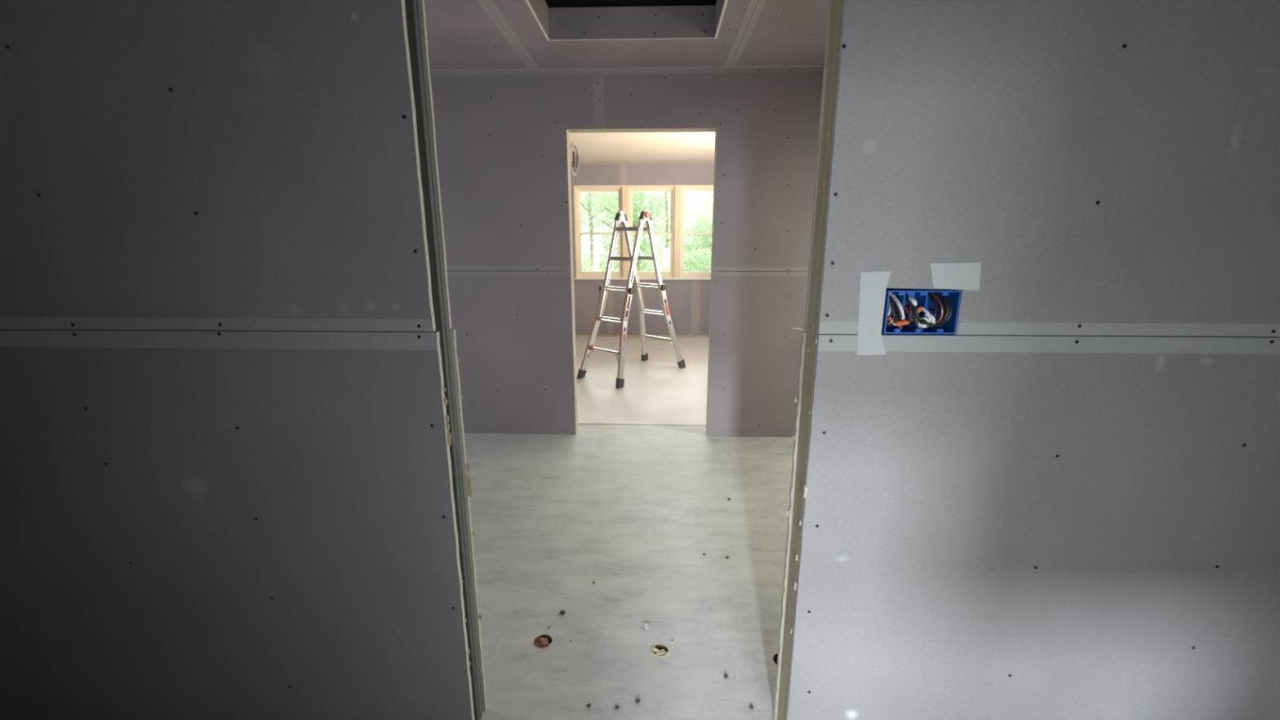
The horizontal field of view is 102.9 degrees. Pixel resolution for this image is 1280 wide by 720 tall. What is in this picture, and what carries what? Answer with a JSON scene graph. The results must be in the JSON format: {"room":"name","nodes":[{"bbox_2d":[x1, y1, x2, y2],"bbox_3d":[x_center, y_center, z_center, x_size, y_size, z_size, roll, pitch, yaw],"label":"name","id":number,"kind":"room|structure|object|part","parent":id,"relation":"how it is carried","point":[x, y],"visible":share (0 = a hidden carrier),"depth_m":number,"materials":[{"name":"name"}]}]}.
{"room":"unfinished house interior","nodes":[
{"label":"unfinished house interior","id":0,"kind":"room"},
{"bbox_2d":[430,66,823,437],"bbox_3d":[-0.180,-0.647,3.528,5.800,2.440,0.120,0,13,2],"label":"wall","id":1,"kind":"structure","parent":0,"point":[503,137],"depth_m":3.41,"materials":[{"name":"paint"}]},
{"bbox_3d":[-1.777,-0.040,3.678,2.608,1.190,0.015,0,13,2],"label":"drywall panel","id":2,"kind":"part","parent":1,"relation":"part of","materials":[{"name":"grey paint"}]},
{"bbox_3d":[-1.670,-1.228,3.394,2.821,1.247,0.015,0,13,2],"label":"drywall panel","id":3,"kind":"part","parent":1,"relation":"part of","materials":[{"name":"grey paint"}]},
{"bbox_2d":[569,141,578,176],"bbox_3d":[-0.465,-1.381,3.502,0.045,0.222,0.147,4,14,17],"label":"cable coil","id":4,"kind":"object","parent":1,"relation":"hanging from","point":[572,173],"visible":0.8,"depth_m":3.53,"materials":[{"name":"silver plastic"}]},
{"bbox_3d":[1.230,-1.206,3.300,2.976,1.247,0.015,0,13,2],"label":"drywall panel","id":5,"kind":"part","parent":1,"relation":"part of","materials":[{"name":"grey paint"}]},
{"bbox_3d":[1.605,-0.014,3.568,2.224,1.190,0.015,0,13,2],"label":"drywall panel","id":6,"kind":"part","parent":1,"relation":"part of","materials":[{"name":"grey paint"}]},
{"bbox_2d":[424,0,829,161],"bbox_3d":[-0.285,-1.414,0.139,6.000,0.611,14.100,0,13,2],"label":"ceiling","id":7,"kind":"structure","parent":0,"point":[463,35],"depth_m":2.77,"materials":[{"name":"paint"}]},
{"bbox_3d":[-2.090,-0.693,-1.626,2.518,0.015,10.214,0,13,2],"label":"drywall panel","id":8,"kind":"part","parent":7,"relation":"part of","materials":[{"name":"grey paint"}]},
{"bbox_3d":[-0.608,-1.574,2.112,0.183,0.015,1.290,0,13,2],"label":"drywall panel","id":9,"kind":"part","parent":7,"relation":"part of","materials":[{"name":"grey paint"}]},
{"bbox_3d":[-0.511,-1.640,2.093,0.013,0.153,1.290,0,13,2],"label":"tray panel","id":10,"kind":"part","parent":7,"relation":"part of","materials":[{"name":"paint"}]},
{"bbox_3d":[-0.463,-1.786,2.707,0.036,0.147,0.002,0,13,2],"label":"tray panel","id":11,"kind":"part","parent":7,"relation":"part of","materials":[{"name":"grey paper"}]},
{"bbox_3d":[-0.058,-1.784,3.001,1.220,0.015,0.574,0,13,2],"label":"drywall panel","id":12,"kind":"part","parent":7,"relation":"part of","materials":[{"name":"grey paint"}]},
{"bbox_3d":[-0.044,-1.784,2.700,0.878,0.152,0.013,0,13,2],"label":"tray panel","id":13,"kind":"part","parent":7,"relation":"part of","materials":[{"name":"paint"}]},
{"bbox_3d":[-0.114,-2.297,5.175,6.000,0.015,3.886,0,13,2],"label":"drywall panel","id":14,"kind":"part","parent":7,"relation":"part of","materials":[{"name":"white paint"}]},
{"bbox_3d":[0.374,-1.779,2.680,0.036,0.147,0.002,0,13,2],"label":"tray panel","id":15,"kind":"part","parent":7,"relation":"part of","materials":[{"name":"grey paint"}]},
{"bbox_3d":[0.380,-1.633,2.064,0.013,0.153,1.290,0,13,2],"label":"tray panel","id":16,"kind":"part","parent":7,"relation":"part of","materials":[{"name":"paint"}]},
{"bbox_3d":[0.453,-1.566,2.077,0.135,0.015,1.290,0,13,2],"label":"drywall panel","id":17,"kind":"part","parent":7,"relation":"part of","materials":[{"name":"grey paint"}]},
{"bbox_3d":[1.520,-0.665,-1.744,2.258,0.015,10.214,0,13,2],"label":"drywall panel","id":18,"kind":"part","parent":7,"relation":"part of","materials":[{"name":"grey paint"}]},
{"bbox_2d":[464,336,794,719],"bbox_3d":[-0.282,1.315,0.860,5.800,0.166,14.050,0,13,2],"label":"floor","id":19,"kind":"structure","parent":0,"point":[630,504],"depth_m":2.33,"materials":[{"name":"grey concrete"}]},
{"bbox_2d":[535,637,551,647],"bbox_3d":[-0.349,1.023,1.825,0.062,0.036,0.066,-8,16,-31],"label":"chip","id":20,"kind":"object","parent":19,"relation":"in","point":[541,642],"visible":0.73,"depth_m":1.83,"materials":[{"name":"brown"}]},
{"bbox_2d":[559,609,565,614],"bbox_3d":[-0.298,0.971,1.961,0.023,0.012,0.022,0,13,2],"label":"crumb","id":21,"kind":"object","parent":19,"relation":"on","point":[562,611],"visible":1,"depth_m":1.96,"materials":[{"name":"grey"}]},
{"bbox_2d":[577,209,685,388],"bbox_3d":[-0.070,-0.682,5.307,0.591,1.680,1.116,11,17,39],"label":"step ladder","id":22,"kind":"object","parent":19,"relation":"on","point":[645,215],"visible":1,"depth_m":5.20,"materials":[{"name":"silver metal"}]},
{"bbox_3d":[-0.476,-0.306,5.238,0.339,0.900,0.076,-8,15,-30],"label":"rail","id":23,"kind":"part","parent":22,"relation":"part of","materials":[{"name":"silver metal"}]},
{"bbox_3d":[-0.318,-0.927,5.201,0.032,0.979,0.330,11,17,39],"label":"rail","id":24,"kind":"part","parent":22,"relation":"part of","materials":[{"name":"silver metal"}]},
{"bbox_3d":[-0.158,-0.243,4.974,0.076,0.900,0.339,5,14,21],"label":"rail","id":25,"kind":"part","parent":22,"relation":"part of","materials":[{"name":"silver metal"}]},
{"bbox_3d":[-0.159,-1.422,5.284,0.030,0.128,0.089,11,17,39],"label":"hinge arm","id":26,"kind":"part","parent":22,"relation":"part of","materials":[{"name":"silver metal"}]},
{"bbox_3d":[-0.084,-0.672,4.979,0.030,0.072,0.070,11,17,39],"label":"lock knob","id":27,"kind":"part","parent":22,"relation":"part of","materials":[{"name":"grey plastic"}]},
{"bbox_3d":[-0.077,-0.880,5.001,0.032,0.979,0.330,11,17,39],"label":"rail","id":28,"kind":"part","parent":22,"relation":"part of","materials":[{"name":"silver metal"}]},
{"bbox_3d":[-0.062,-0.996,5.493,0.032,0.979,0.330,11,17,39],"label":"rail","id":29,"kind":"part","parent":22,"relation":"part of","materials":[{"name":"silver metal"}]},
{"bbox_3d":[0.019,-0.439,5.802,0.076,0.900,0.339,5,14,21],"label":"rail","id":30,"kind":"part","parent":22,"relation":"part of","materials":[{"name":"silver metal"}]},
{"bbox_3d":[0.019,-1.355,4.998,0.030,0.128,0.089,11,17,39],"label":"hinge arm","id":31,"kind":"part","parent":22,"relation":"part of","materials":[{"name":"silver metal"}]},
{"bbox_3d":[0.074,-1.425,5.006,0.020,0.072,0.072,11,17,39],"label":"hinge knob","id":32,"kind":"part","parent":22,"relation":"part of","materials":[{"name":"red plastic"}]},
{"bbox_3d":[0.089,-1.373,5.078,0.030,0.128,0.089,11,17,39],"label":"hinge arm","id":33,"kind":"part","parent":22,"relation":"part of","materials":[{"name":"silver metal"}]},
{"bbox_3d":[0.178,-0.949,5.293,0.032,0.979,0.330,11,17,39],"label":"rail","id":34,"kind":"part","parent":22,"relation":"part of","materials":[{"name":"silver metal"}]},
{"bbox_3d":[0.246,-0.761,5.356,0.030,0.072,0.070,11,17,39],"label":"lock knob","id":35,"kind":"part","parent":22,"relation":"part of","materials":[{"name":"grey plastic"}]},
{"bbox_3d":[0.337,-0.376,5.538,0.339,0.900,0.076,-8,15,-30],"label":"rail","id":36,"kind":"part","parent":22,"relation":"part of","materials":[{"name":"silver metal"}]},
{"bbox_2d":[643,622,649,629],"bbox_3d":[0.025,0.987,1.892,0.021,0.017,0.025,-10,17,-37],"label":"crumb","id":37,"kind":"object","parent":19,"relation":"on","point":[646,625],"visible":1,"depth_m":1.89,"materials":[{"name":"grey paint"}]},
{"bbox_2d":[652,647,666,657],"bbox_3d":[0.068,1.029,1.787,0.069,0.035,0.047,-2,13,-10],"label":"chip","id":38,"kind":"object","parent":19,"relation":"in","point":[656,651],"visible":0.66,"depth_m":1.78,"materials":[{"name":"beige"}]},
{"bbox_2d":[0,0,1279,719],"bbox_3d":[-0.259,-0.104,1.224,5.800,2.440,0.122,0,13,2],"label":"wall","id":39,"kind":"structure","parent":0,"point":[1063,503],"depth_m":1.19,"materials":[{"name":"paint"}]},
{"bbox_3d":[-1.820,-0.685,1.091,2.681,1.248,0.015,0,13,2],"label":"drywall panel","id":40,"kind":"part","parent":39,"relation":"part of","materials":[{"name":"grey paint"}]},
{"bbox_3d":[-1.816,0.503,1.371,2.689,1.190,0.015,0,13,2],"label":"drywall panel","id":41,"kind":"part","parent":39,"relation":"part of","materials":[{"name":"grey paint"}]},
{"bbox_3d":[-1.817,-0.702,1.191,2.680,1.260,0.010,0,13,2],"label":"drywall panel","id":42,"kind":"part","parent":39,"relation":"part of","materials":[{"name":"beige paper"}]},
{"bbox_3d":[-1.813,0.486,1.471,2.688,1.178,0.010,0,13,2],"label":"drywall panel","id":43,"kind":"part","parent":39,"relation":"part of","materials":[{"name":"beige paper"}]},
{"bbox_3d":[1.521,0.512,1.360,2.241,1.178,0.015,0,13,2],"label":"drywall panel","id":44,"kind":"part","parent":39,"relation":"part of","materials":[{"name":"beige paper"}]},
{"bbox_3d":[1.524,-0.676,1.080,2.235,1.260,0.015,0,13,2],"label":"drywall panel","id":45,"kind":"part","parent":39,"relation":"part of","materials":[{"name":"grey paint"}]},
{"bbox_2d":[881,288,961,333],"bbox_3d":[0.630,-0.115,1.176,0.158,0.096,0.086,0,13,2],"label":"electrical box","id":46,"kind":"object","parent":39,"relation":"attached to","point":[906,311],"visible":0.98,"depth_m":1.15,"materials":[{"name":"blue plastic"}]},
{"bbox_3d":[1.521,0.529,1.262,2.234,1.190,0.015,0,13,2],"label":"drywall panel","id":47,"kind":"part","parent":39,"relation":"part of","materials":[{"name":"grey paint"}]},
{"bbox_3d":[1.521,-0.659,0.982,2.234,1.248,0.015,0,13,2],"label":"drywall panel","id":48,"kind":"part","parent":39,"relation":"part of","materials":[{"name":"grey paint"}]},
{"bbox_2d":[570,161,714,335],"bbox_3d":[-0.050,-1.536,7.298,5.800,2.440,0.160,0,13,2],"label":"wall","id":49,"kind":"structure","parent":0,"point":[688,300],"depth_m":7.33,"materials":[{"name":"grey"}]},
{"bbox_3d":[-1.937,-1.541,7.318,2.028,2.440,0.015,0,13,2],"label":"drywall panel","id":50,"kind":"part","parent":49,"relation":"part of","materials":[{"name":"grey paint"}]},
{"bbox_2d":[574,186,622,277],"bbox_3d":[-0.573,-1.808,7.268,0.660,1.246,0.070,0,13,2],"label":"window","id":51,"kind":"structure","parent":49,"relation":"attached to","point":[578,189],"depth_m":7.25,"materials":[{"name":"beige wood"}]},
{"bbox_3d":[-0.573,-2.091,7.217,0.600,0.611,0.026,0,13,2],"label":"sash","id":52,"kind":"part","parent":51,"relation":"part of","materials":[{"name":"beige"}]},
{"bbox_3d":[-0.574,-1.520,7.323,0.600,0.601,0.026,0,13,2],"label":"sash","id":53,"kind":"part","parent":51,"relation":"part of","materials":[{"name":"beige"}]},
{"bbox_2d":[575,334,708,337],"bbox_3d":[-0.052,-0.356,7.519,5.800,0.029,0.012,0,13,2],"label":"baseboard","id":54,"kind":"structure","parent":49,"relation":"attached to","point":[607,335],"depth_m":7.51,"materials":[{"name":"beige wood"}]},
{"bbox_3d":[0.206,-1.178,7.369,2.297,0.026,0.150,0,13,2],"label":"window sill","id":55,"kind":"part","parent":49,"relation":"part of","materials":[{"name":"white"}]},
{"bbox_3d":[0.205,-2.562,7.004,2.257,0.308,0.015,0,13,2],"label":"drywall panel","id":56,"kind":"part","parent":49,"relation":"part of","materials":[{"name":"grey paint"}]},
{"bbox_3d":[0.205,-0.757,7.430,2.257,0.862,0.015,0,13,2],"label":"drywall panel","id":57,"kind":"part","parent":49,"relation":"part of","materials":[{"name":"grey paint"}]},
{"bbox_2d":[628,186,675,277],"bbox_3d":[0.164,-1.802,7.244,0.648,1.246,0.070,0,13,2],"label":"window","id":58,"kind":"structure","parent":49,"relation":"attached to","point":[641,274],"depth_m":7.19,"materials":[{"name":"beige wood"}]},
{"bbox_3d":[0.165,-2.085,7.193,0.588,0.611,0.026,0,13,2],"label":"sash","id":59,"kind":"part","parent":58,"relation":"part of","materials":[{"name":"beige"}]},
{"bbox_3d":[0.164,-1.514,7.299,0.588,0.601,0.026,0,13,2],"label":"sash","id":60,"kind":"part","parent":58,"relation":"part of","materials":[{"name":"beige"}]},
{"bbox_2d":[680,186,713,277],"bbox_3d":[0.944,-1.796,7.218,0.745,1.246,0.070,0,13,2],"label":"window","id":61,"kind":"structure","parent":49,"relation":"attached to","point":[682,274],"depth_m":7.21,"materials":[{"name":"beige wood"}]},
{"bbox_3d":[0.944,-1.508,7.274,0.685,0.601,0.026,0,13,2],"label":"sash","id":62,"kind":"part","parent":61,"relation":"part of","materials":[{"name":"beige"}]},
{"bbox_3d":[0.945,-2.079,7.168,0.685,0.611,0.026,0,13,2],"label":"sash","id":63,"kind":"part","parent":61,"relation":"part of","materials":[{"name":"beige"}]},
{"label":"outside","id":64,"kind":"structure","parent":0,"visible":0},
{"bbox_2d":[581,257,709,271],"bbox_3d":[1.132,-5.662,33.373,80.000,0.300,52.400,0,13,2],"label":"ground","id":65,"kind":"structure","parent":64,"point":[582,258],"depth_m":43.14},
{"bbox_2d":[580,212,599,267],"bbox_3d":[-2.896,-3.519,15.703,3.368,3.824,2.731,5,14,19],"label":"tree","id":66,"kind":"object","parent":65,"relation":"on","point":[581,213],"visible":0.02,"depth_m":15.72,"materials":[{"name":"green plant"}]},
{"bbox_2d":[592,234,599,271],"bbox_3d":[-0.874,-1.467,10.273,0.124,2.140,0.124,0,13,2],"label":"post","id":67,"kind":"object","parent":65,"relation":"on","point":[595,237],"visible":0.35,"depth_m":10.07,"materials":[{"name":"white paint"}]},
{"bbox_2d":[581,250,615,271],"bbox_3d":[-1.074,-1.870,12.658,2.063,1.833,1.263,0,13,2],"label":"shrub","id":68,"kind":"object","parent":65,"relation":"on","point":[587,268],"visible":0.07,"depth_m":12.46,"materials":[{"name":"green plant"}]},
{"bbox_2d":[580,191,639,266],"bbox_3d":[-2.080,-6.639,24.372,4.614,5.740,3.668,0,13,2],"label":"tree","id":69,"kind":"object","parent":65,"relation":"on","point":[589,206],"visible":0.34,"depth_m":24.00,"materials":[{"name":"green plant"}]},
{"bbox_2d":[589,191,666,271],"bbox_3d":[-0.467,-4.562,18.832,2.925,4.242,3.230,0,13,2],"label":"tree","id":70,"kind":"object","parent":65,"relation":"on","point":[639,196],"visible":0.4,"depth_m":18.41,"materials":[{"name":"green plant"}]},
{"bbox_2d":[641,191,702,271],"bbox_3d":[1.577,-8.319,30.068,3.709,6.394,4.365,-9,16,-33],"label":"tree","id":71,"kind":"object","parent":65,"relation":"on","point":[667,241],"visible":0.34,"depth_m":29.68,"materials":[{"name":"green plant"}]},
{"bbox_2d":[651,248,711,271],"bbox_3d":[1.258,-1.714,12.013,2.119,1.826,1.143,0,13,2],"label":"shrub","id":72,"kind":"object","parent":65,"relation":"on","point":[700,258],"visible":0.33,"depth_m":11.75,"materials":[{"name":"green plant"}]},
{"bbox_2d":[666,194,713,270],"bbox_3d":[2.138,-3.178,14.960,2.730,3.368,3.100,0,13,2],"label":"tree","id":73,"kind":"object","parent":65,"relation":"on","point":[705,242],"visible":0.17,"depth_m":14.68,"materials":[{"name":"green plant"}]},
{"bbox_2d":[690,191,713,237],"bbox_3d":[4.732,-6.292,23.677,4.797,5.383,3.798,0,13,2],"label":"tree","id":74,"kind":"object","parent":65,"relation":"on","point":[700,192],"visible":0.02,"depth_m":23.64,"materials":[{"name":"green plant"}]}
]}

